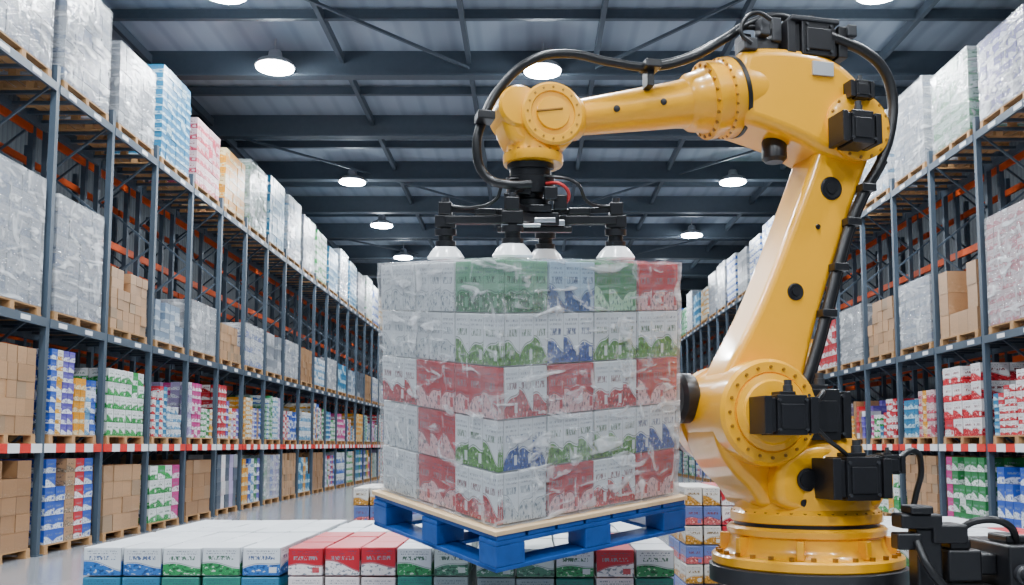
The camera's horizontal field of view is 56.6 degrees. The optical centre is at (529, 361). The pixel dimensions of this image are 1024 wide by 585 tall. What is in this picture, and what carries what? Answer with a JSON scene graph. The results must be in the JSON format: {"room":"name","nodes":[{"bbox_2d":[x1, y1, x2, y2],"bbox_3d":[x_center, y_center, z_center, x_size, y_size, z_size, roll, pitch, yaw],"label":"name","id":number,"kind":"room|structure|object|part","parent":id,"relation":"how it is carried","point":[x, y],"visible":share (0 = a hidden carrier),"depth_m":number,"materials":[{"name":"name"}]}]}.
{"room":"workspace","nodes":[
{"label":"workspace","id":0,"kind":"room"},
{"bbox_2d":[0,95,343,464],"bbox_3d":[-13.100,-1.246,28.216,0.200,10.600,76.000,0,-5,0],"label":"beams","id":1,"kind":"structure","parent":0,"point":[9,129],"depth_m":31.87,"materials":[{"name":"metal"}]},
{"bbox_2d":[0,476,883,584],"bbox_3d":[0.250,4.134,27.745,26.500,0.200,76.000,0,-5,0],"label":"floor","id":2,"kind":"structure","parent":0,"point":[57,567],"depth_m":19.22,"materials":[{"name":"concrete"}]},
{"bbox_2d":[0,39,386,556],"bbox_3d":[-8.370,1.009,35.056,2.600,7.300,50.100,0,-5,0],"label":"rack","id":3,"kind":"object","parent":2,"relation":"on","point":[44,332],"visible":0.61,"depth_m":19.99,"materials":[{"name":"metal"}]},
{"bbox_2d":[0,30,387,564],"bbox_3d":[-8.290,1.079,35.049,2.380,7.160,49.540,0,-5,0],"label":"wooden pallets","id":4,"kind":"object","parent":3,"relation":"on","point":[5,438],"visible":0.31,"depth_m":17.73,"materials":[{"name":"brown wood"}]},
{"bbox_2d":[0,0,385,553],"bbox_3d":[-8.286,0.083,35.136,2.328,8.876,49.512,0,-5,0],"label":"stacked boxes","id":5,"kind":"object","parent":4,"relation":"on","point":[183,140],"visible":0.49,"depth_m":17.16},
{"bbox_2d":[0,0,380,498],"bbox_3d":[-7.640,0.086,35.136,1.050,8.864,49.540,0,-5,0],"label":"wrap","id":6,"kind":"object","parent":5,"relation":"on","point":[149,133],"visible":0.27,"depth_m":15.81,"materials":[{"name":"white"}]},
{"bbox_2d":[83,532,317,584],"bbox_3d":[-2.070,1.642,6.115,1.180,0.994,1.030,0,-5,0],"label":"boxes","id":7,"kind":"object","parent":2,"relation":"on","point":[153,558],"visible":0.91,"depth_m":5.65,"materials":[{"name":"white cardboard"}]},
{"bbox_2d":[156,520,346,534],"bbox_3d":[-2.070,1.736,7.191,1.180,0.995,1.030,0,-5,0],"label":"boxes","id":8,"kind":"object","parent":2,"relation":"on","point":[253,526],"visible":0.18,"depth_m":7.12,"materials":[{"name":"white cardboard"}]},
{"bbox_2d":[288,532,477,584],"bbox_3d":[-0.900,1.642,6.115,1.080,0.995,1.030,0,-5,0],"label":"boxes","id":9,"kind":"object","parent":2,"relation":"on","point":[327,558],"visible":0.86,"depth_m":5.64,"materials":[{"name":"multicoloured cardboard"}]},
{"bbox_2d":[353,484,417,519],"bbox_3d":[-1.150,1.844,9.576,1.100,1.195,1.000,0,-5,0],"label":"boxes","id":10,"kind":"object","parent":2,"relation":"on","point":[363,498],"visible":0.07,"depth_m":9.12,"materials":[{"name":"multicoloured cardboard"}]},
{"bbox_2d":[329,520,478,545],"bbox_3d":[-0.900,1.736,7.191,1.080,0.995,1.030,0,-5,0],"label":"boxes","id":11,"kind":"object","parent":2,"relation":"on","point":[355,526],"visible":0.05,"depth_m":7.02,"materials":[{"name":"white cardboard"}]},
{"bbox_2d":[476,533,673,584],"bbox_3d":[0.270,1.647,6.115,1.180,0.985,1.030,0,-5,0],"label":"boxes","id":12,"kind":"object","parent":2,"relation":"on","point":[650,561],"visible":0.66,"depth_m":5.64,"materials":[{"name":"multicoloured cardboard"}]},
{"bbox_2d":[372,488,686,572],"bbox_3d":[-0.014,0.813,5.210,1.302,0.463,1.180,4,-6,-37],"label":"pallet","id":13,"kind":"object","parent":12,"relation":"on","point":[501,549],"visible":0.66,"depth_m":4.79,"materials":[{"name":"blue wood"}]},
{"bbox_2d":[378,257,681,527],"bbox_3d":[-0.012,0.089,5.161,1.345,1.490,1.262,4,-6,-37],"label":"load","id":14,"kind":"object","parent":13,"relation":"on","point":[516,391],"visible":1,"depth_m":4.72,"materials":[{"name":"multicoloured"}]},
{"bbox_2d":[551,522,641,542],"bbox_3d":[0.270,1.736,7.191,1.180,0.994,1.030,0,-5,0],"label":"boxes","id":15,"kind":"object","parent":2,"relation":"on","point":[616,527],"visible":0.02,"depth_m":7.03,"materials":[{"name":"white cardboard"}]},
{"bbox_2d":[472,10,923,584],"bbox_3d":[0.868,0.026,5.220,2.463,4.059,1.177,1,-5,-14],"label":"robot","id":16,"kind":"object","parent":2,"relation":"on","point":[780,446],"visible":0.99,"depth_m":5.14,"materials":[{"name":"yellow paint"}]},
{"bbox_2d":[427,160,634,260],"bbox_3d":[0.008,-0.780,5.140,1.019,0.585,0.621,3,-6,-28],"label":"vacuum gripper","id":17,"kind":"object","parent":16,"relation":"attached to","point":[525,210],"visible":0.94,"depth_m":5.05,"materials":[{"name":"black metal"}]},
{"bbox_2d":[427,246,463,259],"bbox_3d":[-0.453,-0.589,5.111,0.200,0.078,0.200,0,4,0],"label":"cup","id":18,"kind":"object","parent":17,"relation":"on","point":[439,252],"depth_m":5.04,"materials":[{"name":"white rubber"}]},
{"bbox_2d":[435,227,455,246],"bbox_3d":[-0.453,-0.687,5.104,0.116,0.142,0.116,0,4,0],"label":"connector","id":19,"kind":"object","parent":17,"relation":"on","point":[445,235],"depth_m":5.07,"materials":[{"name":"black metal"}]},
{"bbox_2d":[492,243,532,258],"bbox_3d":[-0.088,-0.569,4.832,0.210,0.078,0.210,0,4,0],"label":"cup","id":20,"kind":"object","parent":17,"relation":"on","point":[505,250],"depth_m":4.76,"materials":[{"name":"white rubber"}]},
{"bbox_2d":[501,224,523,243],"bbox_3d":[-0.088,-0.666,4.824,0.116,0.142,0.116,0,4,0],"label":"connector","id":21,"kind":"object","parent":17,"relation":"on","point":[512,232],"depth_m":4.79,"materials":[{"name":"black metal"}]},
{"bbox_3d":[-0.088,-0.794,4.815,0.040,0.130,0.040,0,4,0],"label":"cup rod","id":22,"kind":"part","parent":17,"relation":"part of","materials":[{"name":"black metal"}]},
{"bbox_3d":[0.009,-0.798,5.104,0.952,0.255,0.532,3,-6,-27],"label":"gripper frame","id":23,"kind":"part","parent":17,"relation":"part of","materials":[{"name":"black metal"}]},
{"bbox_2d":[535,233,555,248],"bbox_3d":[0.087,-0.707,5.383,0.116,0.142,0.116,0,4,0],"label":"connector","id":24,"kind":"object","parent":17,"relation":"on","point":[544,239],"depth_m":5.34,"materials":[{"name":"black metal"}]},
{"bbox_2d":[532,249,561,258],"bbox_3d":[0.087,-0.610,5.390,0.200,0.078,0.200,0,4,0],"label":"cup","id":25,"kind":"object","parent":17,"relation":"on","point":[537,253],"depth_m":5.32,"materials":[{"name":"white plastic"}]},
{"bbox_2d":[596,246,634,260],"bbox_3d":[0.462,-0.591,5.131,0.210,0.078,0.210,0,4,0],"label":"cup","id":26,"kind":"object","parent":17,"relation":"on","point":[611,253],"depth_m":5.06,"materials":[{"name":"white rubber"}]},
{"bbox_2d":[605,228,625,246],"bbox_3d":[0.462,-0.688,5.123,0.116,0.142,0.116,0,4,0],"label":"connector","id":27,"kind":"object","parent":17,"relation":"on","point":[615,235],"depth_m":5.08,"materials":[{"name":"black metal"}]},
{"bbox_3d":[0.462,-0.816,5.114,0.040,0.130,0.040,0,4,0],"label":"cup rod","id":28,"kind":"part","parent":17,"relation":"part of","materials":[{"name":"black metal"}]},
{"bbox_3d":[1.056,0.328,5.699,0.540,0.540,0.290,1,-5,-14],"label":"shoulder motor","id":29,"kind":"part","parent":16,"relation":"part of","materials":[{"name":"yellow metal"}]},
{"bbox_3d":[1.389,-1.204,5.405,0.140,0.140,0.140,1,-5,-14],"label":"underside motor","id":30,"kind":"part","parent":16,"relation":"part of","materials":[{"name":"black metal"}]},
{"bbox_3d":[1.286,0.260,4.802,0.300,0.220,0.187,1,-5,-14],"label":"shoulder motor","id":31,"kind":"part","parent":16,"relation":"part of","materials":[{"name":"black metal"}]},
{"bbox_3d":[1.454,-0.527,5.383,0.984,1.821,0.300,1,-5,-14],"label":"arm","id":32,"kind":"part","parent":16,"relation":"part of","materials":[{"name":"yellow paint"}]},
{"bbox_3d":[1.592,-1.820,5.473,0.380,0.220,0.291,1,-5,-14],"label":"elbow motor","id":33,"kind":"part","parent":16,"relation":"part of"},
{"bbox_3d":[1.641,-1.642,5.322,0.130,0.080,0.015,1,-5,-14],"label":"rating plate","id":34,"kind":"part","parent":16,"relation":"part of","materials":[{"name":"grey metal"}]},
{"bbox_3d":[1.662,0.588,4.898,0.340,0.242,0.229,1,-5,-14],"label":"slew motor","id":35,"kind":"part","parent":16,"relation":"part of","materials":[{"name":"black metal"}]},
{"bbox_3d":[1.788,-1.279,5.218,0.240,0.198,0.166,1,-5,-14],"label":"elbow motor","id":36,"kind":"part","parent":16,"relation":"part of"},
{"bbox_3d":[1.846,-1.526,5.338,0.150,0.110,0.104,1,-5,-14],"label":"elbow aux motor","id":37,"kind":"part","parent":16,"relation":"part of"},
{"bbox_2d":[669,482,733,584],"bbox_3d":[1.740,1.703,8.308,0.920,1.254,0.950,0,-5,0],"label":"boxes","id":38,"kind":"object","parent":2,"relation":"on","point":[707,510],"visible":0.44,"depth_m":7.88,"materials":[{"name":"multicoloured cardboard"}]},
{"bbox_2d":[679,98,1023,515],"bbox_3d":[9.020,1.040,35.404,2.600,7.300,50.100,0,-5,0],"label":"rack","id":39,"kind":"object","parent":2,"relation":"on","point":[984,347],"visible":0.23,"depth_m":20.09,"materials":[{"name":"metal"}]},
{"bbox_2d":[674,91,1023,515],"bbox_3d":[8.940,1.109,35.398,2.380,7.160,49.540,0,-5,0],"label":"wooden pallets","id":40,"kind":"object","parent":39,"relation":"on","point":[998,439],"visible":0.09,"depth_m":18.69,"materials":[{"name":"brown wood"}]},
{"bbox_2d":[674,6,1023,528],"bbox_3d":[8.936,0.120,35.483,2.328,8.862,49.511,0,-5,0],"label":"stacked boxes","id":41,"kind":"object","parent":40,"relation":"on","point":[959,293],"visible":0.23,"depth_m":17.59},
{"bbox_2d":[672,4,1023,447],"bbox_3d":[8.290,0.024,34.529,1.050,8.881,47.620,0,-5,0],"label":"wrap","id":42,"kind":"object","parent":41,"relation":"on","point":[985,109],"visible":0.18,"depth_m":17.42,"materials":[{"name":"white"}]},
{"bbox_2d":[880,516,1002,527],"bbox_3d":[2.925,1.739,7.336,1.150,1.014,1.020,0,-5,0],"label":"boxes","id":43,"kind":"object","parent":2,"relation":"on","point":[887,519],"visible":0.05,"depth_m":7.31,"materials":[{"name":"white cardboard"}]},
{"bbox_2d":[886,527,1023,566],"bbox_3d":[2.925,1.645,6.266,1.150,1.015,1.030,0,-5,0],"label":"boxes","id":44,"kind":"object","parent":2,"relation":"on","point":[971,531],"visible":0.05,"depth_m":6.52,"materials":[{"name":"white cardboard"}]},
{"bbox_2d":[891,504,1023,584],"bbox_3d":[2.355,1.351,4.605,1.190,1.310,0.590,0,-5,0],"label":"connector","id":45,"kind":"object","parent":2,"relation":"on","point":[940,553],"visible":1,"depth_m":4.55,"materials":[{"name":"black plastic"}]},
{"bbox_2d":[342,329,720,449],"bbox_3d":[0.250,2.075,66.171,26.500,10.600,0.200,0,-5,0],"label":"wall","id":46,"kind":"structure","parent":0,"point":[352,335],"depth_m":66.29,"materials":[{"name":"metal"}]},
{"bbox_2d":[101,0,1023,290],"bbox_3d":[0.250,-6.625,28.687,26.500,0.200,76.000,0,-5,0],"label":"ceiling","id":47,"kind":"structure","parent":0,"point":[153,35],"depth_m":21.42,"materials":[{"name":"grey metal"}]},
{"bbox_2d":[212,0,244,3],"bbox_3d":[-5.650,-7.142,17.589,0.880,0.685,0.880,0,-5,0],"label":"lamp","id":48,"kind":"object","parent":47,"relation":"hanging from","point":[218,1],"visible":1,"depth_m":17.86,"materials":[{"name":"grey"}]},
{"bbox_2d":[254,39,294,75],"bbox_3d":[-5.650,-6.837,21.076,0.880,0.685,0.880,0,-5,0],"label":"lamp","id":49,"kind":"object","parent":47,"relation":"hanging from","point":[274,64],"visible":1,"depth_m":20.93,"materials":[{"name":"grey"}]},
{"bbox_2d":[338,169,365,185],"bbox_3d":[-5.650,-6.035,30.241,0.880,0.685,0.880,0,-5,0],"label":"lamp","id":50,"kind":"object","parent":47,"relation":"hanging from","point":[351,179],"visible":0.96,"depth_m":30.04,"materials":[{"name":"grey"}]},
{"bbox_2d":[370,214,392,228],"bbox_3d":[-5.650,-5.512,36.218,0.880,0.685,0.880,0,-5,0],"label":"lamp","id":51,"kind":"object","parent":47,"relation":"hanging from","point":[381,223],"visible":0.95,"depth_m":36.06,"materials":[{"name":"grey"}]},
{"bbox_2d":[394,243,412,259],"bbox_3d":[-5.650,-4.971,42.395,0.880,0.685,0.880,0,-5,0],"label":"lamp","id":52,"kind":"object","parent":47,"relation":"hanging from","point":[404,255],"visible":1,"depth_m":42.21,"materials":[{"name":"grey"}]},
{"bbox_2d":[13,0,1015,310],"bbox_3d":[0.250,-6.217,28.651,26.500,0.620,76.000,0,-5,0],"label":"roof beams","id":53,"kind":"structure","parent":47,"relation":"attached to","point":[337,64],"depth_m":25.98,"materials":[{"name":"metal"}]},
{"bbox_2d":[523,42,561,78],"bbox_3d":[0.280,-6.819,21.275,0.880,0.685,0.880,0,-5,0],"label":"lamp","id":54,"kind":"object","parent":47,"relation":"hanging from","point":[547,69],"visible":0.61,"depth_m":21.14,"materials":[{"name":"grey"}]},
{"bbox_2d":[681,219,702,237],"bbox_3d":[6.450,-5.364,37.912,0.880,0.685,0.880,0,-5,0],"label":"lamp","id":55,"kind":"object","parent":47,"relation":"hanging from","point":[691,232],"visible":1,"depth_m":37.75,"materials":[{"name":"grey"}]},
{"bbox_2d":[719,169,746,185],"bbox_3d":[6.450,-6.035,30.241,0.880,0.685,0.880,0,-5,0],"label":"lamp","id":56,"kind":"object","parent":47,"relation":"hanging from","point":[732,179],"visible":1,"depth_m":30.04,"materials":[{"name":"grey"}]},
{"bbox_2d":[857,0,890,3],"bbox_3d":[6.450,-7.142,17.589,0.880,0.685,0.880,0,-5,0],"label":"lamp","id":57,"kind":"object","parent":47,"relation":"hanging from","point":[860,1],"visible":1,"depth_m":17.86,"materials":[{"name":"grey"}]},
{"bbox_2d":[723,142,1023,455],"bbox_3d":[13.600,-1.246,28.216,0.200,10.600,76.000,0,-5,0],"label":"beams","id":58,"kind":"structure","parent":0,"point":[1015,168],"depth_m":32.26,"materials":[{"name":"metal"}]}
]}

